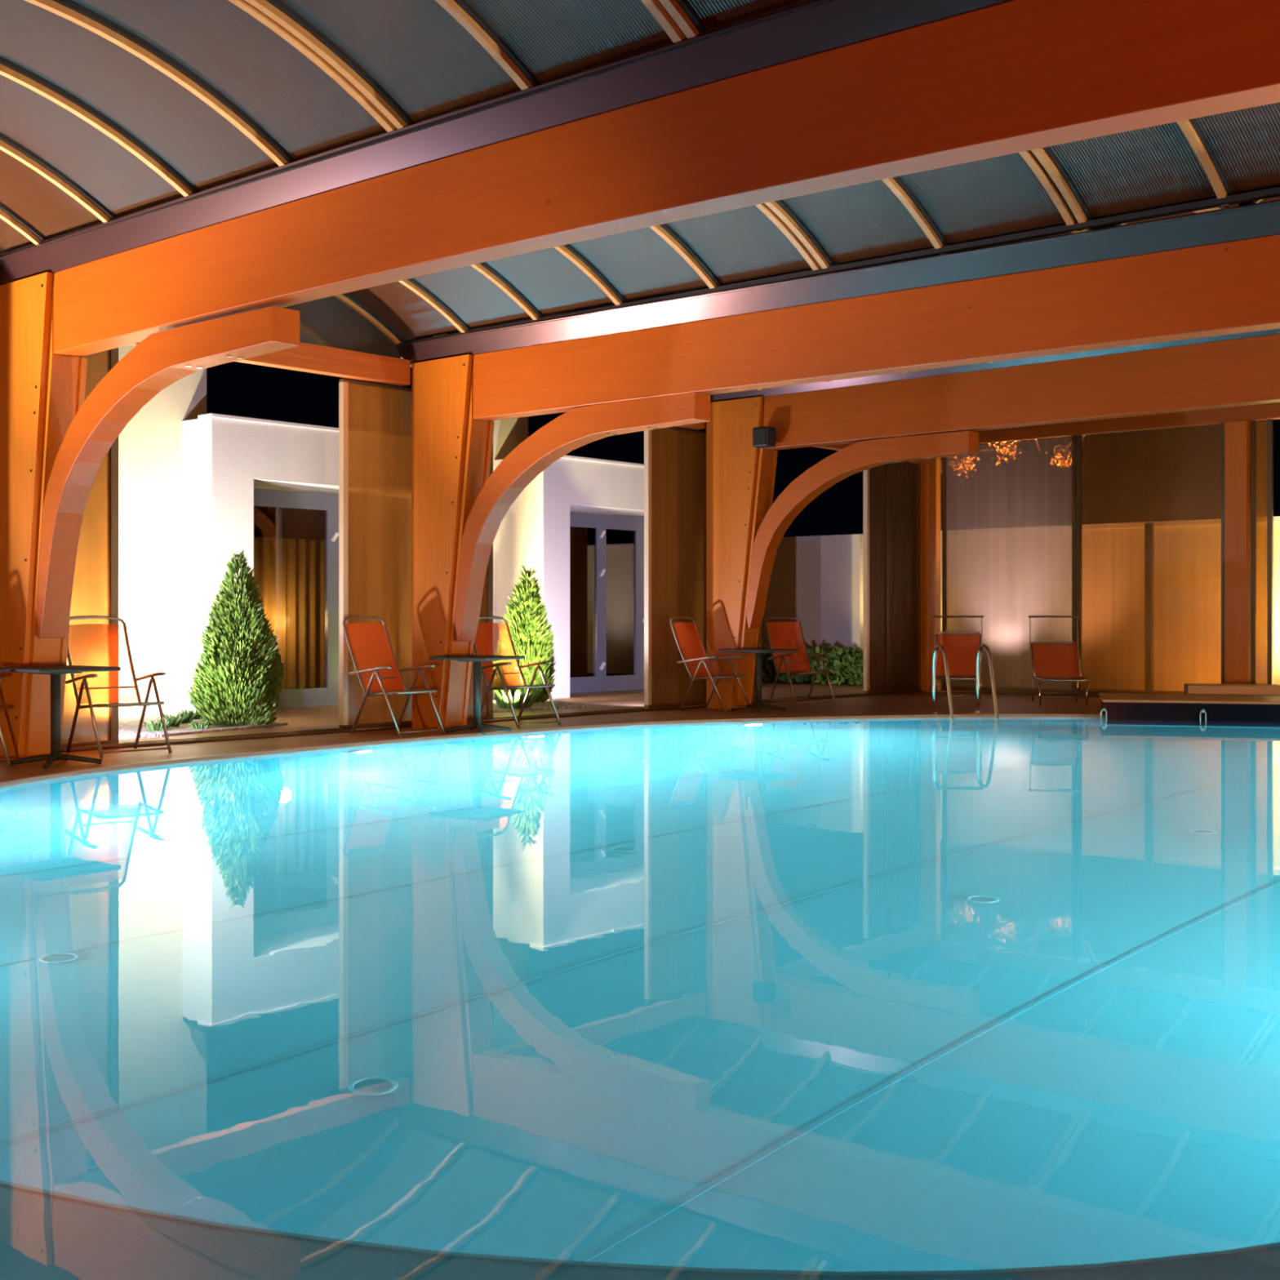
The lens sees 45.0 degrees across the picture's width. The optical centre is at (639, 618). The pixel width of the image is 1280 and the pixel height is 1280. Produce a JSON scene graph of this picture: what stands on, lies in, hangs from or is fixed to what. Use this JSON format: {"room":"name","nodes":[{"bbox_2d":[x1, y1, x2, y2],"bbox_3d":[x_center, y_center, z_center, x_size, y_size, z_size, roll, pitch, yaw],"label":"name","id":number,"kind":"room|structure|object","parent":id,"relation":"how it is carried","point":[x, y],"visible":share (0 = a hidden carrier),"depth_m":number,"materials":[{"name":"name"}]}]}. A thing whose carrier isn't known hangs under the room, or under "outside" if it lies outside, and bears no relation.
{"room":"indoor swimming pool","nodes":[
{"label":"indoor swimming pool","id":0,"kind":"room"},
{"bbox_2d":[0,0,804,254],"bbox_3d":[-1.481,-3.099,6.476,13.996,0.878,4.230,0,0,41],"label":"roof","id":1,"kind":"structure","parent":0,"point":[109,109],"depth_m":9.10,"materials":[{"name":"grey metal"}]},
{"bbox_2d":[0,691,1104,781],"bbox_3d":[2.672,1.140,9.120,17.250,0.001,25.300,0,0,41],"label":"floor","id":2,"kind":"structure","parent":0,"point":[913,703],"depth_m":18.00,"materials":[{"name":"ceramic"}]},
{"bbox_2d":[0,677,11,765],"bbox_3d":[-5.359,0.555,11.878,0.861,1.159,0.647,0,0,36],"label":"folding chair","id":3,"kind":"object","parent":2,"relation":"on","point":[2,739],"visible":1,"depth_m":11.90,"materials":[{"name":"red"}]},
{"bbox_2d":[0,271,87,760],"bbox_3d":[-4.810,-0.774,12.382,0.880,3.828,0.336,0,0,41],"label":"column","id":4,"kind":"structure","parent":2,"relation":"on","point":[42,390],"depth_m":12.26,"materials":[{"name":"orange wood"}]},
{"bbox_2d":[35,306,299,638],"bbox_3d":[-3.522,-0.951,11.275,3.105,2.215,0.224,0,0,41],"label":"brace","id":5,"kind":"object","parent":4,"relation":"attached to","point":[164,357],"visible":1,"depth_m":11.55,"materials":[{"name":"orange wood"}]},
{"bbox_2d":[53,0,1279,356],"bbox_3d":[0.507,-2.368,7.798,13.200,0.679,0.230,0,0,41],"label":"timber beam","id":6,"kind":"structure","parent":4,"relation":"attached to","point":[1015,76],"depth_m":7.70,"materials":[{"name":"orange wood"}]},
{"bbox_2d":[0,0,1013,285],"bbox_3d":[0.110,-2.770,8.140,14.250,0.263,0.514,0,0,41],"label":"gutter","id":7,"kind":"object","parent":6,"relation":"on","point":[806,28],"visible":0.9,"depth_m":8.54,"materials":[{"name":"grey metal"}]},
{"bbox_2d":[0,665,120,768],"bbox_3d":[-4.543,0.759,12.017,0.700,0.762,0.700,0,0,37],"label":"pedestal table","id":8,"kind":"object","parent":2,"relation":"on","point":[55,671],"visible":1,"depth_m":11.98,"materials":[{"name":"grey metal"}]},
{"bbox_2d":[65,615,172,757],"bbox_3d":[-4.441,0.555,13.064,0.647,1.159,0.860,0,0,-43],"label":"folding chair","id":9,"kind":"object","parent":2,"relation":"on","point":[90,644],"visible":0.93,"depth_m":13.23,"materials":[{"name":"silver"}]},
{"bbox_2d":[342,616,444,737],"bbox_3d":[-2.440,0.555,15.200,0.861,1.159,0.647,0,0,37],"label":"folding chair","id":10,"kind":"object","parent":2,"relation":"on","point":[375,662],"visible":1,"depth_m":15.32,"materials":[{"name":"orange fabric"}]},
{"bbox_2d":[412,354,494,729],"bbox_3d":[-1.909,-0.743,15.743,0.880,3.765,0.336,0,0,41],"label":"column","id":11,"kind":"structure","parent":2,"relation":"on","point":[451,449],"depth_m":15.65,"materials":[{"name":"orange wood"}]},
{"bbox_2d":[128,342,410,386],"bbox_3d":[-3.759,-2.533,14.411,0.140,0.255,4.110,0,0,41],"label":"ceiling beam","id":12,"kind":"structure","parent":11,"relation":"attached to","point":[307,357],"depth_m":15.22,"materials":[{"name":"orange wood"}]},
{"bbox_2d":[454,391,710,641],"bbox_3d":[-0.622,-0.875,14.636,3.105,2.215,0.224,0,0,41],"label":"brace","id":13,"kind":"object","parent":11,"relation":"attached to","point":[578,427],"visible":1,"depth_m":14.86,"materials":[{"name":"orange wood"}]},
{"bbox_2d":[472,234,1279,421],"bbox_3d":[3.408,-2.289,11.159,13.200,0.672,0.230,0,0,41],"label":"timber beam","id":14,"kind":"structure","parent":11,"relation":"attached to","point":[1228,287],"depth_m":12.12,"materials":[{"name":"orange wood"}]},
{"bbox_2d":[395,186,1279,367],"bbox_3d":[3.010,-2.681,11.502,14.250,0.308,0.514,0,0,41],"label":"gutter","id":15,"kind":"object","parent":14,"relation":"on","point":[1260,220],"visible":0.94,"depth_m":12.03,"materials":[{"name":"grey metal"}]},
{"bbox_2d":[428,655,525,734],"bbox_3d":[-1.627,0.759,15.457,0.700,0.762,0.700,0,0,29],"label":"pedestal table","id":16,"kind":"object","parent":2,"relation":"on","point":[477,660],"visible":0.98,"depth_m":15.42,"materials":[{"name":"black metal"}]},
{"bbox_2d":[61,689,922,751],"bbox_3d":[-1.883,1.123,16.814,0.140,0.035,19.000,0,0,41],"label":"door track","id":17,"kind":"object","parent":2,"relation":"on","point":[210,739],"visible":0.74,"depth_m":15.51,"materials":[{"name":"brown wood"}]},
{"bbox_2d":[61,347,118,748],"bbox_3d":[-4.908,-0.637,13.309,0.070,3.536,0.880,0,0,41],"label":"sliding panel","id":18,"kind":"object","parent":17,"relation":"on","point":[95,592],"visible":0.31,"depth_m":13.49,"materials":[{"name":"orange wood"}]},
{"bbox_2d":[338,378,412,729],"bbox_3d":[-2.654,-0.637,15.921,0.070,3.536,1.060,0,0,41],"label":"sliding panel","id":19,"kind":"object","parent":17,"relation":"on","point":[375,420],"visible":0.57,"depth_m":15.82,"materials":[{"name":"brown wood"}]},
{"bbox_2d":[466,420,493,720],"bbox_3d":[-1.974,-0.637,16.708,0.070,3.536,1.000,0,0,41],"label":"sliding panel","id":20,"kind":"object","parent":17,"relation":"on","point":[486,606],"visible":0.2,"depth_m":17.01,"materials":[{"name":"brown wood"}]},
{"bbox_2d":[644,426,706,708],"bbox_3d":[0.479,-0.637,19.551,0.070,3.536,1.230,0,0,41],"label":"sliding panel","id":21,"kind":"object","parent":17,"relation":"on","point":[675,458],"visible":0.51,"depth_m":19.44,"materials":[{"name":"brown wood"}]},
{"bbox_2d":[751,624,761,701],"bbox_3d":[1.253,-0.637,20.448,0.070,3.536,1.100,0,0,41],"label":"sliding panel","id":22,"kind":"object","parent":17,"relation":"on","point":[759,642],"visible":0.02,"depth_m":20.81,"materials":[{"name":"brown wood"}]},
{"bbox_2d":[862,461,919,693],"bbox_3d":[3.827,-0.637,23.431,0.070,3.536,1.520,0,0,41],"label":"sliding panel","id":23,"kind":"object","parent":17,"relation":"on","point":[891,491],"visible":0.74,"depth_m":23.45,"materials":[{"name":"brown wood"}]},
{"bbox_2d":[472,616,561,728],"bbox_3d":[-1.355,0.555,16.442,0.861,1.159,0.647,0,0,43],"label":"folding chair","id":24,"kind":"object","parent":2,"relation":"on","point":[491,638],"visible":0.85,"depth_m":16.59,"materials":[{"name":"orange fabric"}]},
{"bbox_2d":[0,713,1104,787],"bbox_3d":[2.799,1.173,10.382,13.228,0.074,17.652,0,0,41],"label":"pool edge","id":25,"kind":"structure","parent":2,"relation":"on","point":[124,766],"depth_m":14.98,"materials":[{"name":"beige"}]},
{"bbox_2d":[670,616,751,712],"bbox_3d":[0.860,0.555,19.085,0.861,1.159,0.647,0,0,35],"label":"folding chair","id":26,"kind":"object","parent":2,"relation":"on","point":[691,646],"visible":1,"depth_m":19.17,"materials":[{"name":"red"}]},
{"bbox_2d":[706,396,777,709],"bbox_3d":[1.279,-0.797,19.438,0.880,3.875,0.336,0,0,41],"label":"column","id":27,"kind":"structure","parent":2,"relation":"on","point":[740,476],"depth_m":19.36,"materials":[{"name":"orange wood"}]},
{"bbox_2d":[675,422,704,429],"bbox_3d":[-0.714,-2.533,17.939,0.140,0.255,4.550,0,0,41],"label":"wall plate","id":28,"kind":"object","parent":27,"relation":"attached to","point":[698,425],"visible":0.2,"depth_m":19.50,"materials":[{"name":"orange wood"}]},
{"bbox_2d":[746,431,978,628],"bbox_3d":[2.566,-0.986,18.331,3.105,2.215,0.224,0,0,41],"label":"brace","id":29,"kind":"object","parent":27,"relation":"attached to","point":[861,455],"visible":1,"depth_m":18.52,"materials":[{"name":"orange wood"}]},
{"bbox_2d":[763,333,1279,449],"bbox_3d":[6.596,-2.447,14.854,13.200,0.704,0.230,0,0,41],"label":"timber beam","id":30,"kind":"structure","parent":27,"relation":"attached to","point":[1244,371],"depth_m":16.69,"materials":[{"name":"orange wood"}]},
{"bbox_2d":[752,426,775,448],"bbox_3d":[1.533,-2.210,18.891,0.220,0.240,0.272,0,0,41],"label":"wall speaker","id":31,"kind":"object","parent":30,"relation":"attached to","point":[762,437],"visible":1,"depth_m":18.79,"materials":[{"name":"black plastic"}]},
{"bbox_2d":[752,427,764,445],"bbox_3d":[1.448,-2.210,18.791,0.180,0.200,0.010,0,0,41],"label":"grille","id":32,"kind":"object","parent":31,"relation":"attached to","point":[758,433],"depth_m":18.79,"materials":[{"name":"black metal"}]},
{"bbox_2d":[813,442,855,450],"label":"wall plate","id":33,"kind":"object","parent":30,"relation":"attached to","point":[837,446],"depth_m":21.90,"materials":[{"name":"orange wood"}]},
{"bbox_2d":[710,328,1279,402],"bbox_3d":[6.198,-2.864,15.197,14.250,0.258,0.514,0,0,41],"label":"gutter","id":34,"kind":"object","parent":30,"relation":"on","point":[788,389],"visible":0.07,"depth_m":17.23,"materials":[{"name":"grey metal"}]},
{"bbox_2d":[719,648,798,712],"bbox_3d":[1.463,0.759,19.038,0.700,0.762,0.700,0,0,-43],"label":"pedestal table","id":35,"kind":"object","parent":2,"relation":"on","point":[758,651],"visible":0.98,"depth_m":19.00,"materials":[{"name":"black metal"}]},
{"bbox_2d":[764,616,835,706],"bbox_3d":[2.107,0.555,20.521,0.647,1.159,0.860,0,0,-27],"label":"folding chair","id":36,"kind":"object","parent":2,"relation":"on","point":[783,635],"visible":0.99,"depth_m":20.72,"materials":[{"name":"red"}]},
{"bbox_2d":[909,457,941,692],"bbox_3d":[4.457,-0.810,24.169,0.350,3.900,0.380,0,0,41],"label":"post","id":37,"kind":"object","parent":2,"relation":"on","point":[930,473],"visible":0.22,"depth_m":23.98,"materials":[{"name":"orange wood"}]},
{"bbox_2d":[910,457,933,463],"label":"wall plate","id":38,"kind":"object","parent":37,"relation":"attached to","point":[927,460],"depth_m":23.78,"materials":[{"name":"orange wood"}]},
{"bbox_2d":[930,615,983,699],"bbox_3d":[4.278,0.547,20.873,0.680,1.171,1.464,0,0,14],"label":"sun lounger","id":39,"kind":"object","parent":2,"relation":"on","point":[961,648],"visible":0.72,"depth_m":21.39,"materials":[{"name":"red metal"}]},
{"bbox_2d":[929,644,998,719],"bbox_3d":[3.856,1.222,18.318,0.669,1.836,0.575,0,0,-16],"label":"pool ladder","id":40,"kind":"object","parent":2,"relation":"attached to","point":[983,646],"visible":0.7,"depth_m":18.38,"materials":[{"name":"silver metal"}]},
{"bbox_2d":[942,435,1076,696],"bbox_3d":[5.553,-0.770,23.342,2.210,3.820,0.070,0,0,41],"label":"glazed panel","id":41,"kind":"object","parent":2,"relation":"on","point":[984,690],"visible":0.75,"depth_m":23.11,"materials":[{"name":"glass"}]},
{"bbox_2d":[1028,615,1090,706],"bbox_3d":[5.556,0.547,20.479,0.680,1.171,1.605,0,0,10],"label":"sun lounger","id":42,"kind":"object","parent":2,"relation":"on","point":[1049,659],"visible":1,"depth_m":20.99,"materials":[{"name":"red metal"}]},
{"bbox_2d":[1075,422,1224,697],"bbox_3d":[7.218,-0.770,21.905,2.170,3.820,0.070,0,0,41],"label":"glazed panel","id":43,"kind":"object","parent":2,"relation":"on","point":[1081,693],"visible":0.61,"depth_m":22.55,"materials":[{"name":"glass"}]},
{"bbox_2d":[1098,693,1279,721],"bbox_3d":[8.160,1.492,18.148,5.280,1.095,1.680,0,0,15],"label":"platform","id":44,"kind":"object","parent":2,"relation":"on","point":[1218,707],"visible":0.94,"depth_m":17.87,"materials":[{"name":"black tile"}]},
{"bbox_2d":[1100,707,1106,719],"bbox_3d":[5.402,1.203,18.007,0.078,0.334,0.073,0,0,15],"label":"hoop","id":45,"kind":"object","parent":44,"relation":"attached to","point":[1103,708],"visible":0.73,"depth_m":17.98,"materials":[{"name":"silver metal"}]},
{"bbox_2d":[1199,708,1206,720],"bbox_3d":[6.455,1.203,17.728,0.078,0.334,0.073,0,0,15],"label":"hoop","id":46,"kind":"object","parent":44,"relation":"attached to","point":[1202,710],"visible":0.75,"depth_m":17.70,"materials":[{"name":"silver metal"}]},
{"bbox_2d":[1183,683,1279,694],"bbox_3d":[9.062,0.990,19.150,4.350,0.300,0.580,0,0,15],"label":"stone slab","id":47,"kind":"object","parent":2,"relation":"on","point":[1188,688],"visible":0.45,"depth_m":19.32,"materials":[{"name":"beige stone"}]},
{"bbox_2d":[1224,419,1250,684],"bbox_3d":[8.158,-0.770,21.054,0.295,3.820,0.260,0,0,41],"label":"wall post","id":48,"kind":"object","parent":2,"relation":"on","point":[1237,433],"visible":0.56,"depth_m":20.94,"materials":[{"name":"orange wood"}]},
{"bbox_2d":[1250,418,1273,684],"bbox_3d":[8.403,-0.770,20.882,0.280,3.820,0.070,0,0,41],"label":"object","id":49,"kind":"object","parent":2,"relation":"on","point":[1261,432],"visible":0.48,"depth_m":20.87,"materials":[{"name":"orange wood"}]},
{"bbox_2d":[284,102,1279,358],"bbox_3d":[1.472,-3.069,9.898,13.996,0.818,4.070,0,0,41],"label":"roof","id":50,"kind":"structure","parent":0,"point":[1220,155],"depth_m":12.06,"materials":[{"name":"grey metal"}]},
{"bbox_2d":[443,184,1279,390],"bbox_3d":[4.516,-3.079,13.426,13.996,0.838,4.510,0,0,41],"label":"roof","id":51,"kind":"structure","parent":0,"point":[1273,198],"depth_m":12.89,"materials":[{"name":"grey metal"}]},
{"bbox_3d":[3.019,1.870,10.643,13.110,1.300,16.859,0,0,41],"label":"basin","id":52,"kind":"object","parent":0,"visible":0},
{"bbox_2d":[0,716,1279,1279],"bbox_3d":[2.799,1.170,10.382,13.118,0.001,17.542,0,0,41],"label":"pool water","id":53,"kind":"object","parent":52,"relation":"in","point":[966,997],"visible":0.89,"depth_m":4.63,"materials":[{"name":"blue liquid"}]},
{"bbox_3d":[15.422,-0.860,14.826,0.200,4.000,0.200,0,0,41],"label":"wall","id":54,"kind":"structure","parent":0,"visible":0},
{"bbox_2d":[974,402,1279,444],"bbox_3d":[9.977,-2.800,19.485,14.130,0.240,0.180,0,0,41],"label":"beam","id":55,"kind":"structure","parent":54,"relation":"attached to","point":[1265,411],"depth_m":21.89,"materials":[{"name":"orange wood"}]},
{"label":"outside","id":56,"kind":"structure","parent":0,"visible":0},
{"bbox_3d":[9.076,1.325,27.831,60.000,0.230,66.000,0,0,41],"label":"ground","id":57,"kind":"structure","parent":56,"visible":0},
{"bbox_2d":[118,345,206,717],"bbox_3d":[-9.285,-2.560,16.960,4.400,7.600,7.550,0,0,41],"label":"wall","id":58,"kind":"structure","parent":57,"relation":"on","point":[150,443],"depth_m":17.86,"materials":[{"name":"beige paint"}]},
{"bbox_2d":[182,413,338,713],"bbox_3d":[-5.488,-0.555,20.883,5.025,3.590,4.050,0,0,41],"label":"annex building","id":59,"kind":"structure","parent":57,"relation":"on","point":[224,457],"depth_m":18.39,"materials":[{"name":"white paint"}]},
{"bbox_2d":[253,537,324,689],"bbox_3d":[-4.793,0.025,20.408,0.089,2.170,2.760,0,0,41],"label":"curtain","id":60,"kind":"object","parent":59,"relation":"hanging from","point":[290,573],"depth_m":20.59,"materials":[{"name":"brown fabric"}]},
{"bbox_2d":[253,488,338,708],"bbox_3d":[-4.185,-0.240,19.917,0.120,2.760,3.110,0,0,41],"label":"glazed door","id":61,"kind":"structure","parent":59,"relation":"attached to","point":[328,695],"depth_m":20.04,"materials":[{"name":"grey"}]},
{"bbox_2d":[432,333,528,697],"bbox_3d":[-2.335,-2.560,22.719,0.600,7.600,1.350,0,0,41],"label":"wall","id":62,"kind":"structure","parent":57,"relation":"on","point":[508,433],"depth_m":22.69,"materials":[{"name":"beige"}]},
{"bbox_2d":[493,455,644,698],"bbox_3d":[-1.640,-0.550,25.342,5.025,3.580,4.970,0,0,41],"label":"annex building","id":63,"kind":"structure","parent":57,"relation":"on","point":[534,532],"depth_m":22.19,"materials":[{"name":"white paint"}]},
{"bbox_2d":[569,511,644,693],"bbox_3d":[-0.491,-0.240,24.198,0.120,2.760,3.600,0,0,41],"label":"glazed door","id":64,"kind":"structure","parent":63,"relation":"attached to","point":[606,552],"depth_m":24.18,"materials":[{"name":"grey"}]},
{"bbox_2d":[761,521,1279,691],"bbox_3d":[8.728,-0.110,24.366,32.000,2.700,0.300,0,0,41],"label":"wall","id":65,"kind":"structure","parent":57,"relation":"on","point":[1006,579],"depth_m":25.35,"materials":[{"name":"beige wood"}]},
{"bbox_2d":[781,515,1279,541],"bbox_3d":[8.728,-1.500,24.366,32.000,0.080,0.400,0,0,41],"label":"wall cap","id":66,"kind":"object","parent":65,"relation":"on","point":[1202,522],"visible":0.44,"depth_m":25.57,"materials":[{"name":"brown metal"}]},
{"bbox_2d":[941,433,1106,526],"bbox_3d":[7.016,-1.613,26.223,5.527,5.712,3.795,0,0,16],"label":"tree","id":67,"kind":"object","parent":57,"relation":"on","point":[1055,455],"visible":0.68,"depth_m":26.86,"materials":[{"name":"brown plant"}]},
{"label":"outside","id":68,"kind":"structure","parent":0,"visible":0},
{"bbox_2d":[941,685,1183,693],"bbox_3d":[11.837,1.295,19.703,17.300,0.290,2.700,0,0,41],"label":"floor","id":69,"kind":"structure","parent":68,"point":[1006,686],"depth_m":25.04,"materials":[{"name":"brown wood"}]},
{"bbox_2d":[1144,523,1154,692],"bbox_3d":[7.540,-0.100,22.882,0.100,2.620,0.100,0,0,41],"label":"post","id":70,"kind":"object","parent":69,"relation":"on","point":[1148,527],"visible":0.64,"depth_m":22.84,"materials":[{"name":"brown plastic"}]},
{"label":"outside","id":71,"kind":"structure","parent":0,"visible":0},
{"bbox_2d":[118,680,997,742],"bbox_3d":[-3.165,1.171,18.581,3.950,0.057,28.000,0,0,41],"label":"ground","id":72,"kind":"structure","parent":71,"point":[329,719],"depth_m":19.88,"materials":[{"name":"ceramic"}]},
{"bbox_2d":[118,714,288,738],"bbox_3d":[-5.457,1.132,16.002,2.650,0.024,3.300,0,0,41],"label":"gravel bed","id":73,"kind":"object","parent":72,"relation":"on","point":[128,726],"visible":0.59,"depth_m":15.83,"materials":[{"name":"beige gravel"}]},
{"bbox_2d":[143,719,173,730],"bbox_3d":[-4.833,1.064,15.469,0.288,0.122,0.290,0,0,19],"label":"plant","id":74,"kind":"object","parent":73,"relation":"on","point":[151,726],"visible":0.9,"depth_m":15.41,"materials":[{"name":"green plant"}]},
{"bbox_2d":[157,716,182,726],"bbox_3d":[-4.865,1.068,16.023,0.255,0.112,0.282,0,0,41],"label":"plant","id":75,"kind":"object","parent":73,"relation":"on","point":[175,723],"visible":0.57,"depth_m":16.02,"materials":[{"name":"green plant"}]},
{"bbox_2d":[163,709,197,723],"bbox_3d":[-4.943,1.051,16.614,0.312,0.150,0.423,0,0,41],"label":"plant","id":76,"kind":"object","parent":73,"relation":"on","point":[187,717],"visible":0.69,"depth_m":16.59,"materials":[{"name":"green plant"}]},
{"bbox_2d":[178,707,203,719],"bbox_3d":[-4.966,1.056,17.231,0.345,0.139,0.289,0,0,-30],"label":"plant","id":77,"kind":"object","parent":73,"relation":"on","point":[197,716],"visible":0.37,"depth_m":17.18,"materials":[{"name":"green plant"}]},
{"bbox_2d":[189,719,213,728],"bbox_3d":[-4.458,1.073,15.669,0.205,0.102,0.254,0,0,41],"label":"plant","id":78,"kind":"object","parent":73,"relation":"on","point":[200,726],"visible":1,"depth_m":15.64,"materials":[{"name":"green plant"}]},
{"bbox_2d":[186,550,285,726],"bbox_3d":[-4.263,0.214,16.335,1.000,1.893,1.038,0,0,-7],"label":"conifer shrub","id":79,"kind":"object","parent":73,"relation":"on","point":[226,690],"visible":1,"depth_m":16.11,"materials":[{"name":"green plant"}]},
{"bbox_2d":[493,698,586,712],"bbox_3d":[-1.582,1.132,20.186,1.750,0.024,2.700,0,0,41],"label":"planting bed","id":80,"kind":"object","parent":72,"relation":"on","point":[547,704],"visible":0.29,"depth_m":19.70,"materials":[{"name":"beige gravel"}]},
{"bbox_2d":[493,687,542,708],"bbox_3d":[-1.549,0.999,19.344,0.579,0.262,0.675,0,0,41],"label":"plant","id":81,"kind":"object","parent":80,"relation":"on","point":[501,700],"visible":0.81,"depth_m":19.23,"materials":[{"name":"green plant"}]},
{"bbox_2d":[493,564,555,702],"bbox_3d":[-1.561,0.214,20.487,0.925,1.892,0.964,0,0,6],"label":"conifer shrub","id":82,"kind":"object","parent":80,"relation":"on","point":[530,633],"visible":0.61,"depth_m":20.27,"materials":[{"name":"green plant"}]},
{"bbox_2d":[820,533,862,653],"bbox_3d":[3.744,-0.140,28.271,0.850,2.760,0.300,0,0,41],"label":"wall","id":83,"kind":"structure","parent":72,"relation":"on","point":[841,555],"depth_m":28.13,"materials":[{"name":"white paint"}]},
{"bbox_2d":[761,644,965,685],"bbox_3d":[3.687,0.800,27.026,4.148,0.726,1.215,0,0,41],"label":"hedge","id":84,"kind":"object","parent":72,"relation":"on","point":[844,667],"visible":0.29,"depth_m":26.91,"materials":[{"name":"green plant"}]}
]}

